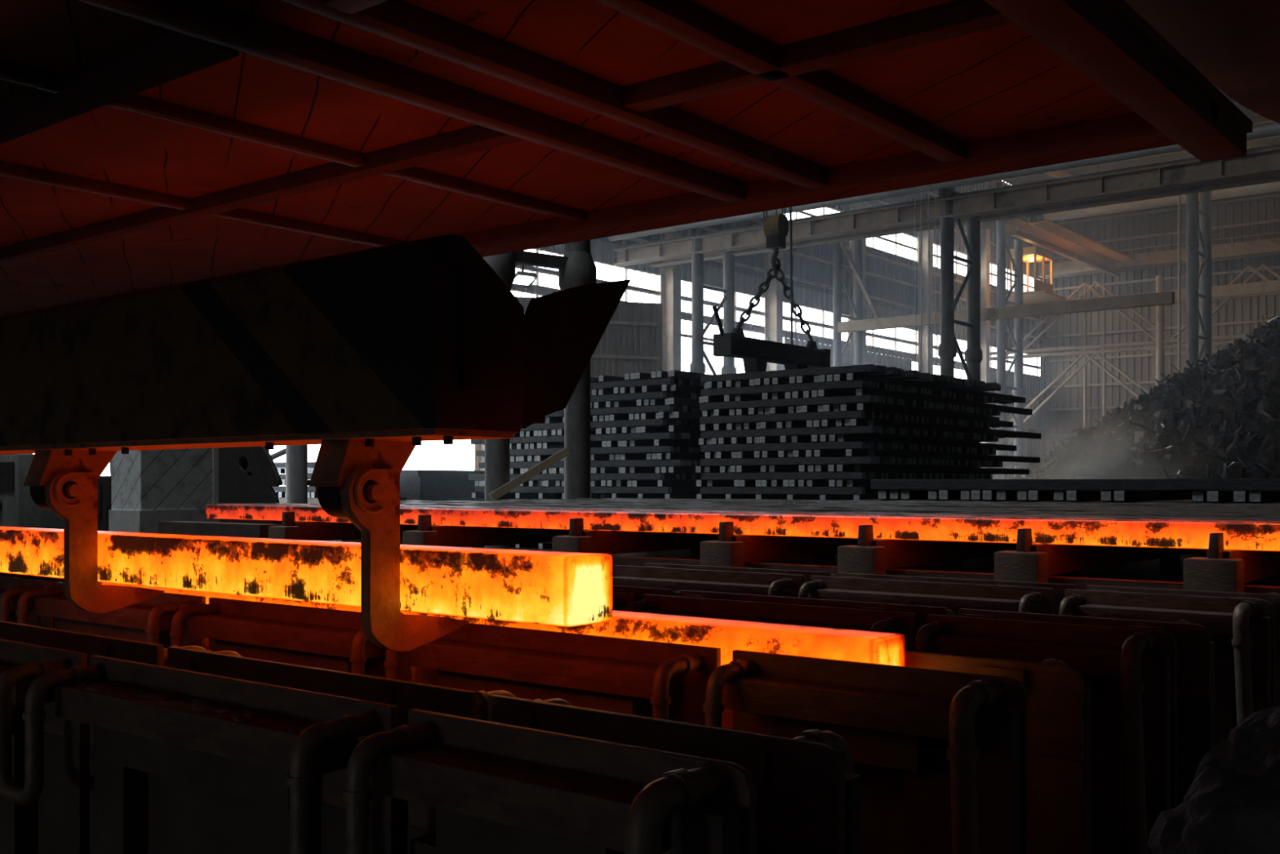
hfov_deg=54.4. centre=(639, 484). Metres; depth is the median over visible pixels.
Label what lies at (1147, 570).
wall
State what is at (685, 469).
steel billet
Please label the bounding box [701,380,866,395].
steel billet
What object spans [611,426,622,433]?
steel billet
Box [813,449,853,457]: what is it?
steel billet
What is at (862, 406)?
steel billet
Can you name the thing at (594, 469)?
steel billet
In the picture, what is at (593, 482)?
steel billet
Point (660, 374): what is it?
steel billet
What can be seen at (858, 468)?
steel billet
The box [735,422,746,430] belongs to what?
steel billet
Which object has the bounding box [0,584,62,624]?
pipe
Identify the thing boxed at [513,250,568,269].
girder
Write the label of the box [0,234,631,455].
beam
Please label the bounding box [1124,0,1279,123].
hood
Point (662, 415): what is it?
steel billet
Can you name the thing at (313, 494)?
steel billet
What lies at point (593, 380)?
steel billet
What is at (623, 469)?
steel billet
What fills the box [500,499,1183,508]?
steel billet
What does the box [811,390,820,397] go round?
steel billet
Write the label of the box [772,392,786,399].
steel billet
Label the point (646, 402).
steel billet
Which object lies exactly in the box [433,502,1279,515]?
steel billet
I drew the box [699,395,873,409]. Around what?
steel billet
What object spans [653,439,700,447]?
steel billet
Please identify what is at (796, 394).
steel billet
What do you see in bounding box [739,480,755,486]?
steel billet
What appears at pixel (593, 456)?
steel billet
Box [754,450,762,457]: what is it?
steel billet
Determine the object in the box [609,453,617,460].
steel billet
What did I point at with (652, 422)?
steel billet
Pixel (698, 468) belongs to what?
steel billet
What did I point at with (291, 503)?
steel billet
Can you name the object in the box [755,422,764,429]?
steel billet
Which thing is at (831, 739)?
pipe
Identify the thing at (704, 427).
steel billet
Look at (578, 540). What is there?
beam
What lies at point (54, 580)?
guard
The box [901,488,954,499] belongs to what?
steel billet
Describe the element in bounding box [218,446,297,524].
machine housing
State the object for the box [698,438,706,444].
steel billet
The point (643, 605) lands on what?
pipe
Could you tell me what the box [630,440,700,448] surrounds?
steel billet
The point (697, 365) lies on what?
lattice column
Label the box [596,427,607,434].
steel billet
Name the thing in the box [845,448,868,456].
steel billet
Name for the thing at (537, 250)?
window
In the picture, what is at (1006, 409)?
steel billet
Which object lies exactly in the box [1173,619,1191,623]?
pipe
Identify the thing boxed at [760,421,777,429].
steel billet
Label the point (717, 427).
steel billet
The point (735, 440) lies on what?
steel billet
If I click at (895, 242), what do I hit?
window
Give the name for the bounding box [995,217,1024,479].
lattice column
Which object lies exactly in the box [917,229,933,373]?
wall column
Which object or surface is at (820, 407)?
steel billet
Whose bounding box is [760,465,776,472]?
steel billet
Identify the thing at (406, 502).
steel billet
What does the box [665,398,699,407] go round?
steel billet
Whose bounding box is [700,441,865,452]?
steel billet
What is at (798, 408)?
steel billet
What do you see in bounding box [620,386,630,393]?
steel billet
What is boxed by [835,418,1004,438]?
steel billet
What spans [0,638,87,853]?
guard
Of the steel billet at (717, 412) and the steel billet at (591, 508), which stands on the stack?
the steel billet at (717, 412)
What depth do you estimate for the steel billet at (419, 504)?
10.22 m
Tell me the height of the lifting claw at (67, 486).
0.528 m
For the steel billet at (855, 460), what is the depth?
26.63 m
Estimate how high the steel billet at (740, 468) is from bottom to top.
0.157 m
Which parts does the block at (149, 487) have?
panel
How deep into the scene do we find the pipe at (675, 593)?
4.71 m
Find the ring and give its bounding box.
[773,257,779,273]
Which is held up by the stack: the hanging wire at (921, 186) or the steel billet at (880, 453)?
the steel billet at (880, 453)
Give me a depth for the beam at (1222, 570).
6.90 m
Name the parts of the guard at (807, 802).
post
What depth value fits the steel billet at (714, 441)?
27.96 m
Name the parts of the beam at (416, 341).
plate, wedge plate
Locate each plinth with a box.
[278,497,406,544]
[871,498,1279,503]
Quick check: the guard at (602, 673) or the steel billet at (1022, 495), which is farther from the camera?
the steel billet at (1022, 495)
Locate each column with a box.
[271,444,307,503]
[474,444,484,470]
[482,252,515,549]
[558,240,596,499]
[660,230,680,371]
[689,227,736,374]
[764,249,782,371]
[832,239,862,366]
[849,200,866,364]
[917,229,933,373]
[937,186,982,443]
[980,228,990,443]
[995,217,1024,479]
[1186,191,1211,368]
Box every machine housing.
[0,453,63,528]
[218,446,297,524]
[400,470,515,501]
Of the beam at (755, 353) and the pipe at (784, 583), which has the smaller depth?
the pipe at (784, 583)
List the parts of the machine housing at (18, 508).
panel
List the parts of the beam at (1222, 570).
rail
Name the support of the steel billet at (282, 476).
on the steel billet
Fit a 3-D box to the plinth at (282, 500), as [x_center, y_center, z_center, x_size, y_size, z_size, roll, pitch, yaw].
[-7.955,1.026,32.803,3.000,1.348,2.100,0,0,39]
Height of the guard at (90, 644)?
1.310 m
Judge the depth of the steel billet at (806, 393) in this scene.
26.41 m
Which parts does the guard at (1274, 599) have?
plate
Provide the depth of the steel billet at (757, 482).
27.14 m
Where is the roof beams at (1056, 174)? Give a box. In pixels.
[995,85,1279,185]
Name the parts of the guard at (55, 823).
rail, plate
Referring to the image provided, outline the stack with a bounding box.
[471,364,1002,551]
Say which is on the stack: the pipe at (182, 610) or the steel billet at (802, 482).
the steel billet at (802, 482)
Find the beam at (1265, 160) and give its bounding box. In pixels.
[613,143,1279,266]
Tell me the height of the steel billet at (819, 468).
0.154 m
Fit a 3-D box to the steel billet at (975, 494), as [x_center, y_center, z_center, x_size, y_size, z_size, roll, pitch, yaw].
[6.927,0.160,20.788,0.155,0.154,6.400,0,0,39]
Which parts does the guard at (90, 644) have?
plate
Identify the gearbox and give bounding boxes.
[97,475,111,530]
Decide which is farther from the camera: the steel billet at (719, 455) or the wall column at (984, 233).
the wall column at (984, 233)
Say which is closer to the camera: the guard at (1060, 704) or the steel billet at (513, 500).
the guard at (1060, 704)
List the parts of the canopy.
rail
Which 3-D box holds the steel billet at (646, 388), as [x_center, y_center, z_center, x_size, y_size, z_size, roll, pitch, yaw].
[2.290,-2.224,31.860,0.156,0.157,7.000,0,0,39]
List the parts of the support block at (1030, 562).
rail, leg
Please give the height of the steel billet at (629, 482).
0.156 m
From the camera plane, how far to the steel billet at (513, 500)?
11.85 m
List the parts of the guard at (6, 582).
rail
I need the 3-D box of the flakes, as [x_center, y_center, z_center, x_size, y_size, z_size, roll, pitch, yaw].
[-0.919,0.439,2.503,0.978,0.012,0.097,0,0,39]
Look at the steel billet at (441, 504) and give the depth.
10.42 m
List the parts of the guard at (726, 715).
plate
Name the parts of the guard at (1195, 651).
plate, post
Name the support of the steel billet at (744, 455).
on the stack
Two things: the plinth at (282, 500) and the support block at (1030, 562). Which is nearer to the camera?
the support block at (1030, 562)
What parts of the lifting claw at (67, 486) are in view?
arm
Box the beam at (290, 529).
[268,511,700,559]
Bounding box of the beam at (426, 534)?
[402,514,834,565]
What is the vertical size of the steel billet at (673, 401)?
0.154 m
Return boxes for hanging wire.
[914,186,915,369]
[920,186,921,373]
[928,184,928,373]
[934,183,935,373]
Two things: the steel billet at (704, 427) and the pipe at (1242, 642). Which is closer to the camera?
the pipe at (1242, 642)
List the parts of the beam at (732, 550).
rail, leg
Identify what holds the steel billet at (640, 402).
on the stack
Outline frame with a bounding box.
[990,264,1279,428]
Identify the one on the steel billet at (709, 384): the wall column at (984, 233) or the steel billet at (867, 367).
the steel billet at (867, 367)
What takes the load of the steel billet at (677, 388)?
on the stack
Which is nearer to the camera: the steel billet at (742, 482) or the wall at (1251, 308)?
the steel billet at (742, 482)
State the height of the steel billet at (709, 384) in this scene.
0.157 m
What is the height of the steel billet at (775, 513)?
0.155 m
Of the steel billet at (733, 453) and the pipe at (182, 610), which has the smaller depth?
the pipe at (182, 610)
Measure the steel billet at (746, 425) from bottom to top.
0.157 m
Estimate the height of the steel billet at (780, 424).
0.156 m
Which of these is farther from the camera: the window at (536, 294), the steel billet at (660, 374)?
the window at (536, 294)
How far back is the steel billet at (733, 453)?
27.61 m
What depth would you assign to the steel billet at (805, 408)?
26.41 m
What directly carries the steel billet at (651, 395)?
on the stack
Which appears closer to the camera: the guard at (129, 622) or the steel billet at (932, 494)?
the guard at (129, 622)
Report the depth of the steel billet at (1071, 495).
17.59 m
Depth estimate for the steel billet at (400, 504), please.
10.23 m
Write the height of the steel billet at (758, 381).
0.157 m
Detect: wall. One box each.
[511,180,1046,479]
[515,296,662,480]
[610,548,1268,586]
[1046,191,1279,455]
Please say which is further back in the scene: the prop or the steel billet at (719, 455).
the steel billet at (719, 455)
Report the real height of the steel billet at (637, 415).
0.157 m
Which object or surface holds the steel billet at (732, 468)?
on the stack
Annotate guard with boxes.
[0,572,63,586]
[0,575,53,628]
[0,620,167,853]
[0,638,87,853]
[34,582,205,648]
[54,654,398,853]
[167,646,478,853]
[189,596,415,682]
[377,708,756,853]
[404,622,720,725]
[415,666,421,683]
[488,693,862,853]
[612,564,803,597]
[612,585,673,601]
[612,591,635,610]
[639,594,915,651]
[644,562,831,583]
[680,590,947,634]
[721,696,732,729]
[722,649,1028,853]
[807,575,1053,615]
[837,572,1075,614]
[905,650,1091,853]
[927,613,1176,853]
[958,608,1214,806]
[1064,588,1275,744]
[1086,585,1279,706]
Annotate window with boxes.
[511,288,786,340]
[515,248,1041,367]
[515,266,1041,377]
[795,206,1041,292]
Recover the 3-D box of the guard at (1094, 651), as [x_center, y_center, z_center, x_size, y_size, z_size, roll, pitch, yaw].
[1.115,1.045,3.482,0.708,1.310,0.130,0,0,39]
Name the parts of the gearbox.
panel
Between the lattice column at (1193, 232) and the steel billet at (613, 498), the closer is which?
the steel billet at (613, 498)
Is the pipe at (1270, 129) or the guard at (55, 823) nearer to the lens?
the guard at (55, 823)
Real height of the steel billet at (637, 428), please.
0.156 m
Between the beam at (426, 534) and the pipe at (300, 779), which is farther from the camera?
the beam at (426, 534)
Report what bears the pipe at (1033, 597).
attached to the guard at (1215, 614)
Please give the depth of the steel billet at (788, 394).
26.73 m
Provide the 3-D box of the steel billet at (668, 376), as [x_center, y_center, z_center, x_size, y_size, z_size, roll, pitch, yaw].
[2.882,-2.539,31.500,0.156,0.157,7.000,0,0,39]
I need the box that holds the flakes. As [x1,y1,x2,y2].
[80,680,307,732]
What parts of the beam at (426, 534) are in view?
rail, leg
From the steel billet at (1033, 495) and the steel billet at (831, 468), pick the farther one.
the steel billet at (831, 468)
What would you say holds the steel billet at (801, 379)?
on the stack
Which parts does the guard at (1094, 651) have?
plate, rail, post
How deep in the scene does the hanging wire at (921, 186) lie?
33.23 m
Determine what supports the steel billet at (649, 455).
on the stack
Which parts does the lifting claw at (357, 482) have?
arm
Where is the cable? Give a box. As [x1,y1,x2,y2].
[789,207,793,344]
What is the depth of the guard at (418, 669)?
3.96 m
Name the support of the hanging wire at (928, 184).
hanging from the crane
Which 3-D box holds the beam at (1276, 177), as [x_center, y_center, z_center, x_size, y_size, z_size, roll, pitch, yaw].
[13.784,-8.260,35.009,34.200,0.560,0.440,0,0,39]
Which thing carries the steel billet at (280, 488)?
on the steel billet at (308, 493)
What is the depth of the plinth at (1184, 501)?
17.69 m
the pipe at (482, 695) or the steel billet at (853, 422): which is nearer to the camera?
the pipe at (482, 695)
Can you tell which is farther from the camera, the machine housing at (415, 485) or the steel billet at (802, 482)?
the machine housing at (415, 485)
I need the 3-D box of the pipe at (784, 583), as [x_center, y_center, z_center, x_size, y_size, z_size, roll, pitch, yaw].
[0.655,0.550,5.254,0.197,0.297,0.170,0,0,39]
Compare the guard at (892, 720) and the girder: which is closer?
the guard at (892, 720)
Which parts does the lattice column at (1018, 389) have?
leg, leg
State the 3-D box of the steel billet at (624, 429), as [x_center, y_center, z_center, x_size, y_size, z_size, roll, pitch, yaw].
[1.817,-1.279,32.174,0.156,0.157,7.000,0,0,39]
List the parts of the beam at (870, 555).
rail, leg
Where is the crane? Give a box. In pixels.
[1005,218,1140,303]
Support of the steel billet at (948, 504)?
on the beam at (578, 540)
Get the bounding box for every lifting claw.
[23,449,164,613]
[308,439,469,651]
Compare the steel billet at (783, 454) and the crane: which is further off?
the crane
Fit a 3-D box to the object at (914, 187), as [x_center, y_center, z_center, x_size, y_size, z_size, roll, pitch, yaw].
[7.288,-5.900,32.969,0.024,6.900,0.028,0,0,39]
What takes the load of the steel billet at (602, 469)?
on the stack
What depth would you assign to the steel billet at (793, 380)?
26.59 m
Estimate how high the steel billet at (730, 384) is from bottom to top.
0.157 m
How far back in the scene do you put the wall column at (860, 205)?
57.45 m
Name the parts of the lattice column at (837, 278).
leg, leg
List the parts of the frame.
rail, post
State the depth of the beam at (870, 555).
8.68 m
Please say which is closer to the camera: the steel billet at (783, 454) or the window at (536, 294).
the steel billet at (783, 454)
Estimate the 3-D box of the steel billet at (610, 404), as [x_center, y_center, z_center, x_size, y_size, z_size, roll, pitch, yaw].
[1.922,-1.910,33.142,0.158,0.156,8.600,0,0,39]
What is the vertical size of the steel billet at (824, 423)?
0.157 m
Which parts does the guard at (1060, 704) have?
plate, post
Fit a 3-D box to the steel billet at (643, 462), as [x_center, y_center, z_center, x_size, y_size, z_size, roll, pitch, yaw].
[-1.600,-0.492,30.614,6.600,0.156,0.156,0,0,39]
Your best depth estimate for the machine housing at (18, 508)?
18.48 m
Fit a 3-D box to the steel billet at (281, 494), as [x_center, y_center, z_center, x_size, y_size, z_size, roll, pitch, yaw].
[-8.833,0.274,33.347,0.156,0.156,1.900,0,0,39]
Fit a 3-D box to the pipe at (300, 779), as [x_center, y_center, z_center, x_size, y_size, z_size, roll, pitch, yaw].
[-0.474,0.550,2.097,0.197,0.297,0.170,0,0,39]
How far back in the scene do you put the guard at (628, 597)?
4.46 m
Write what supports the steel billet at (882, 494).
on the floor
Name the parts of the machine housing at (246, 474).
arm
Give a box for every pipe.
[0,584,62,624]
[0,659,104,804]
[109,459,111,475]
[145,600,219,646]
[164,644,241,662]
[286,713,434,853]
[349,628,400,679]
[477,689,573,715]
[607,121,1279,241]
[612,596,657,612]
[623,764,721,853]
[650,653,756,728]
[673,591,679,596]
[768,577,824,598]
[791,728,853,773]
[869,617,948,652]
[946,679,1003,853]
[947,608,955,615]
[1018,591,1083,615]
[1039,657,1067,665]
[1119,631,1156,853]
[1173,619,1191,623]
[1177,195,1180,373]
[1231,600,1258,724]
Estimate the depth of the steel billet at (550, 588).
3.12 m
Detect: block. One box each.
[108,447,219,533]
[158,520,281,537]
[763,208,788,269]
[994,528,1279,586]
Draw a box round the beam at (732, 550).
[700,521,1078,577]
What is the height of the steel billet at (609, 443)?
0.154 m
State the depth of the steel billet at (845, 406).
25.91 m
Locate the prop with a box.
[488,446,570,499]
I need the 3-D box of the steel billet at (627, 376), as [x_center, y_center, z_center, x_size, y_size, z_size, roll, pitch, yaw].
[1.688,-2.540,31.946,0.155,0.154,6.400,0,0,39]
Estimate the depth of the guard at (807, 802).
1.91 m
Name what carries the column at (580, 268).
on the floor
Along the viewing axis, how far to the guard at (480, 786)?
1.88 m
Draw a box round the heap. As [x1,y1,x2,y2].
[995,306,1279,479]
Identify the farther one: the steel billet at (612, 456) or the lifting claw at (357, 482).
the steel billet at (612, 456)
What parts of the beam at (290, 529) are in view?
rail, leg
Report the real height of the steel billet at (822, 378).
0.157 m
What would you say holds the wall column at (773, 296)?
on the floor
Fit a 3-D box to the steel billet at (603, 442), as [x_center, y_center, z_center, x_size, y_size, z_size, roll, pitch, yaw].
[1.133,-0.965,32.420,0.155,0.154,6.400,0,0,39]
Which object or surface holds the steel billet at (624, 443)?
on the stack
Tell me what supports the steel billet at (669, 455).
on the stack
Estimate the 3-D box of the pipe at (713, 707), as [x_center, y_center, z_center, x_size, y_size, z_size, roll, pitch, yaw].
[0.144,0.550,2.870,0.197,0.297,0.170,0,0,39]
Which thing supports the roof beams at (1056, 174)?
attached to the ceiling
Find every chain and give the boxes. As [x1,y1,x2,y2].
[736,268,778,328]
[773,268,813,342]
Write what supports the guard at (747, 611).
on the floor
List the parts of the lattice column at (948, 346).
leg, leg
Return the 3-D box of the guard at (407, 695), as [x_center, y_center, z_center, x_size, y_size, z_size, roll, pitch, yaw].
[-0.692,1.045,2.698,1.046,1.310,0.130,0,0,39]
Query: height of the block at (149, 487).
4.300 m
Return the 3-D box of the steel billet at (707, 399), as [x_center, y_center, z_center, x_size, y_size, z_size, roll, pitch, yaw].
[3.665,-1.909,30.711,0.156,0.157,7.000,0,0,39]
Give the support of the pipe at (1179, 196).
on the floor
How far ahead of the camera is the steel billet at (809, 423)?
26.34 m
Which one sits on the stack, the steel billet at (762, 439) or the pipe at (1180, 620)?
the steel billet at (762, 439)
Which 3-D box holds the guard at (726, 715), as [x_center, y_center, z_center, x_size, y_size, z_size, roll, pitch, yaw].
[-0.048,1.045,3.502,1.046,1.310,0.130,0,0,39]
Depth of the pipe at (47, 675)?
2.72 m
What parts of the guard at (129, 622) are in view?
rail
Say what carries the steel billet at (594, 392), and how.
on the stack
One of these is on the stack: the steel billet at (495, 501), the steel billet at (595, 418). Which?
the steel billet at (595, 418)
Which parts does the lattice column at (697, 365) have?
leg, leg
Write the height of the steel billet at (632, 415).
0.154 m
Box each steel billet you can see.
[0,525,612,626]
[97,582,905,666]
[205,504,1279,551]
[217,503,1279,523]
[254,502,1279,520]
[272,485,315,492]
[274,461,315,467]
[277,467,284,473]
[278,491,284,497]
[279,473,311,479]
[279,502,1263,519]
[281,480,285,485]
[291,502,1279,519]
[307,491,315,497]
[311,492,316,497]
[400,500,1279,514]
[400,502,1279,517]
[400,504,1279,519]
[405,502,1273,514]
[415,500,1279,511]
[418,504,1279,518]
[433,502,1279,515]
[468,473,664,479]
[470,432,673,444]
[475,445,674,456]
[479,459,684,468]
[490,499,1279,511]
[495,501,1190,510]
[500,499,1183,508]
[513,499,1251,508]
[520,418,666,431]
[536,498,1279,508]
[544,404,673,417]
[574,497,1279,506]
[591,377,599,382]
[591,377,674,389]
[591,389,598,395]
[591,391,666,402]
[591,402,595,408]
[591,430,595,435]
[591,453,609,460]
[591,466,600,473]
[591,480,600,486]
[592,415,599,421]
[594,401,608,408]
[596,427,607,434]
[598,388,616,395]
[599,375,625,382]
[599,414,604,421]
[600,466,618,473]
[600,480,607,486]
[601,440,607,447]
[603,497,1269,505]
[604,414,609,421]
[605,400,613,408]
[605,427,618,434]
[606,440,619,447]
[607,480,616,486]
[609,414,629,421]
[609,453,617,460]
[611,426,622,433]
[613,386,620,394]
[613,400,639,407]
[613,497,1279,505]
[615,453,621,460]
[616,480,627,486]
[617,440,623,446]
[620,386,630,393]
[620,453,646,460]
[620,466,630,473]
[622,426,631,433]
[622,440,630,446]
[624,373,633,380]
[626,480,632,486]
[629,413,635,419]
[630,373,636,379]
[630,386,642,393]
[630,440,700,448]
[630,466,655,473]
[631,426,635,433]
[631,480,657,486]
[635,372,653,379]
[635,413,640,419]
[635,426,644,433]
[636,399,644,406]
[640,413,655,419]
[640,426,691,433]
[642,385,681,393]
[644,399,650,405]
[646,453,652,459]
[648,498,1112,503]
[650,399,665,405]
[651,371,658,378]
[652,453,657,459]
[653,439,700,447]
[655,412,671,419]
[655,466,675,473]
[656,370,684,380]
[657,453,667,459]
[657,480,696,486]
[658,411,699,421]
[661,466,684,473]
[662,384,698,394]
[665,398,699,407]
[665,452,705,460]
[667,370,697,380]
[668,425,701,433]
[668,466,701,473]
[669,369,709,380]
[669,397,699,406]
[669,411,699,420]
[671,384,704,394]
[674,411,702,419]
[695,466,704,472]
[696,480,706,486]
[698,396,706,403]
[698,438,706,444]
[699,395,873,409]
[699,410,865,423]
[700,423,717,431]
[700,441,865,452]
[700,456,874,466]
[701,364,875,382]
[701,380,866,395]
[701,425,875,438]
[701,471,866,479]
[702,395,724,403]
[702,409,711,417]
[704,466,719,472]
[705,452,713,458]
[706,381,718,388]
[706,438,712,444]
[706,480,733,486]
[711,437,723,444]
[713,408,728,416]
[713,423,726,431]
[715,451,736,458]
[717,381,728,388]
[718,437,731,444]
[720,466,727,472]
[724,395,735,401]
[725,380,735,387]
[726,422,736,430]
[728,408,736,415]
[729,465,737,472]
[731,436,750,444]
[731,451,742,458]
[733,480,739,486]
[734,394,762,401]
[735,380,750,386]
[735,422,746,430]
[736,408,751,415]
[736,451,754,458]
[736,465,767,472]
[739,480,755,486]
[742,510,1194,517]
[743,422,755,429]
[746,436,757,444]
[748,407,758,414]
[749,378,758,386]
[754,436,759,444]
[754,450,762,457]
[755,377,764,386]
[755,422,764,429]
[755,480,760,486]
[758,407,764,414]
[759,435,785,443]
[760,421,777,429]
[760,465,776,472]
[760,480,771,486]
[761,392,772,399]
[762,450,782,457]
[764,377,774,385]
[764,407,769,414]
[768,465,806,472]
[769,406,788,413]
[771,479,782,486]
[772,377,790,385]
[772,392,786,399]
[774,512,1279,521]
[776,421,787,428]
[777,450,788,457]
[780,435,791,443]
[782,479,789,486]
[784,500,1131,504]
[785,391,792,398]
[786,421,807,428]
[786,450,792,457]
[788,406,795,413]
[789,376,797,383]
[789,479,798,486]
[791,435,816,442]
[792,391,803,398]
[792,449,805,457]
[795,405,804,413]
[796,375,813,383]
[798,464,807,471]
[798,479,806,486]
[801,404,817,413]
[803,391,811,397]
[805,449,814,457]
[806,420,817,427]
[806,479,828,486]
[807,465,815,471]
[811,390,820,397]
[811,434,822,442]
[813,375,818,382]
[813,419,822,426]
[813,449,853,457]
[815,464,827,471]
[817,389,856,396]
[817,404,999,427]
[818,374,826,382]
[819,434,829,441]
[821,419,836,426]
[823,404,833,411]
[826,374,1007,404]
[827,464,983,474]
[828,479,836,486]
[829,434,838,441]
[833,373,1013,404]
[833,404,1013,427]
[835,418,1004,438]
[836,464,942,473]
[836,479,853,486]
[837,434,1016,450]
[840,403,983,422]
[844,418,850,426]
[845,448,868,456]
[846,373,1025,403]
[846,480,871,487]
[849,418,1011,437]
[854,464,1029,474]
[856,388,1032,415]
[857,402,999,423]
[867,418,1040,439]
[868,449,1039,462]
[871,478,1279,490]
[878,488,934,499]
[889,488,948,499]
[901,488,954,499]
[928,489,938,499]
[938,489,960,499]
[960,489,971,499]
[970,489,982,500]
[982,489,996,500]
[996,489,1017,500]
[1017,489,1028,500]
[1027,489,1053,500]
[1053,489,1066,500]
[1066,489,1101,501]
[1100,489,1114,501]
[1113,489,1223,501]
[1191,489,1239,502]
[1206,489,1268,502]
[1233,489,1271,502]
[1248,490,1279,502]
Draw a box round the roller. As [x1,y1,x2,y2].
[205,638,208,650]
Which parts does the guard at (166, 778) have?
rail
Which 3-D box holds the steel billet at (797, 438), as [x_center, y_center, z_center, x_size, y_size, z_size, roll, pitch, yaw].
[5.993,-0.965,30.016,0.158,0.156,8.600,0,0,39]
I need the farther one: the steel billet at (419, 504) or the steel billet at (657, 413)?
the steel billet at (657, 413)
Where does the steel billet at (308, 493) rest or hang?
on the floor
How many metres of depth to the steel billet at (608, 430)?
29.77 m
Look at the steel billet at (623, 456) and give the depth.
29.79 m
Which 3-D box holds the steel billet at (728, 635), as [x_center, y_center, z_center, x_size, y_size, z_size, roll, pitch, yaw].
[-0.760,0.419,3.873,3.400,0.150,0.150,0,0,39]
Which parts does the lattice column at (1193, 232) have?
leg, leg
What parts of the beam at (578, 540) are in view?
rail, leg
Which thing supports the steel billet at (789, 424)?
on the stack
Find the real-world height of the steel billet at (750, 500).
0.157 m
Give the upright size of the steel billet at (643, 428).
0.156 m
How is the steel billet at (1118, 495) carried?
on the floor
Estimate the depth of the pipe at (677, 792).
1.65 m
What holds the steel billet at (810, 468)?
on the stack
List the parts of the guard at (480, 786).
rail, post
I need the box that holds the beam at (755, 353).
[711,305,830,372]
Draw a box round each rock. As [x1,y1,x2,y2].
[1147,766,1279,853]
[1193,705,1279,780]
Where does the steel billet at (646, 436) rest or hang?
on the steel billet at (656, 442)
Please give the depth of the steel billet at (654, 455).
28.99 m
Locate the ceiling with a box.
[1003,84,1279,184]
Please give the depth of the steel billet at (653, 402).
29.09 m
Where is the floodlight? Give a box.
[511,264,537,288]
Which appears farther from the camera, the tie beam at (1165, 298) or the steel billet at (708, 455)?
the tie beam at (1165, 298)
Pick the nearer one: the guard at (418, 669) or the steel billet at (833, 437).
the guard at (418, 669)
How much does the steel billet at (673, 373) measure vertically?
0.157 m
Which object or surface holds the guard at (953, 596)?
on the floor
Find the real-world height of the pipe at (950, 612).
0.297 m
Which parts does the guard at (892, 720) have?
rail, plate, post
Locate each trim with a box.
[626,191,1048,458]
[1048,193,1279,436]
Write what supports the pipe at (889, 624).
attached to the guard at (1094, 651)
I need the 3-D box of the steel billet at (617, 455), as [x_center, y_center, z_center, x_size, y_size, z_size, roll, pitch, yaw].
[1.864,-0.650,32.747,0.157,0.157,7.700,0,0,39]
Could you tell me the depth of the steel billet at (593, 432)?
31.11 m
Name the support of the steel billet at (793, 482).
on the stack
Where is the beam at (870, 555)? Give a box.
[837,524,1179,582]
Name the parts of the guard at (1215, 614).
plate, post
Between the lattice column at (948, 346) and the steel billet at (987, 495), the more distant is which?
the lattice column at (948, 346)
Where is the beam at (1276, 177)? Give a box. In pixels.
[648,173,1279,267]
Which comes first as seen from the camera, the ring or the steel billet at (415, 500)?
the steel billet at (415, 500)
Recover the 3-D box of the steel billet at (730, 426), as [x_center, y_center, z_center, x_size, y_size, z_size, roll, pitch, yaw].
[3.977,-1.280,30.141,0.155,0.154,6.400,0,0,39]
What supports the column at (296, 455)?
on the floor
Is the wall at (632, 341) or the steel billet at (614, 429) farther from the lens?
the wall at (632, 341)
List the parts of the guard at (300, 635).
rail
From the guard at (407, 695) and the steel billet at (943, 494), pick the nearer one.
the guard at (407, 695)
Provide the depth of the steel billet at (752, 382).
27.28 m
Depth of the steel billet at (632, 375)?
29.31 m
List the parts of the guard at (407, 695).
plate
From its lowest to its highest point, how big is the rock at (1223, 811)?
0.138 m
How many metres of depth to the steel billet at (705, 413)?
28.08 m
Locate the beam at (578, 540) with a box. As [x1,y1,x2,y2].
[552,518,961,571]
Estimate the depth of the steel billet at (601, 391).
30.09 m
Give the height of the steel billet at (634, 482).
0.156 m
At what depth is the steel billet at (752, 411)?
27.21 m
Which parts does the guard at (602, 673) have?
rail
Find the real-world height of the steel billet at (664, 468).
0.157 m
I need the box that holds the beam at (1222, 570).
[1183,532,1279,592]
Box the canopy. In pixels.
[0,0,1252,316]
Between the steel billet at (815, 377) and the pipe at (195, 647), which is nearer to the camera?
the pipe at (195, 647)
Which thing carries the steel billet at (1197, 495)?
on the floor
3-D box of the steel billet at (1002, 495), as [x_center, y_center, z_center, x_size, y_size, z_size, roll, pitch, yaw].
[7.250,0.160,20.607,0.155,0.154,6.400,0,0,39]
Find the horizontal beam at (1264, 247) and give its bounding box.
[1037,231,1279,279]
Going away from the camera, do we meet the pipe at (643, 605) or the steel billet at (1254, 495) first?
the pipe at (643, 605)
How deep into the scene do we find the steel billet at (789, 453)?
26.74 m
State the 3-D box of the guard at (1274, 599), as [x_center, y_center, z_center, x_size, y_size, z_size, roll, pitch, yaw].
[2.044,1.045,4.620,0.738,1.310,0.130,0,0,39]
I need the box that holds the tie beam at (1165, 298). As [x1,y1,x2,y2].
[837,241,1174,333]
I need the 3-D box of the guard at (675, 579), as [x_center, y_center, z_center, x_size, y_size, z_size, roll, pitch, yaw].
[0.262,1.045,5.636,1.046,1.310,0.130,0,0,39]

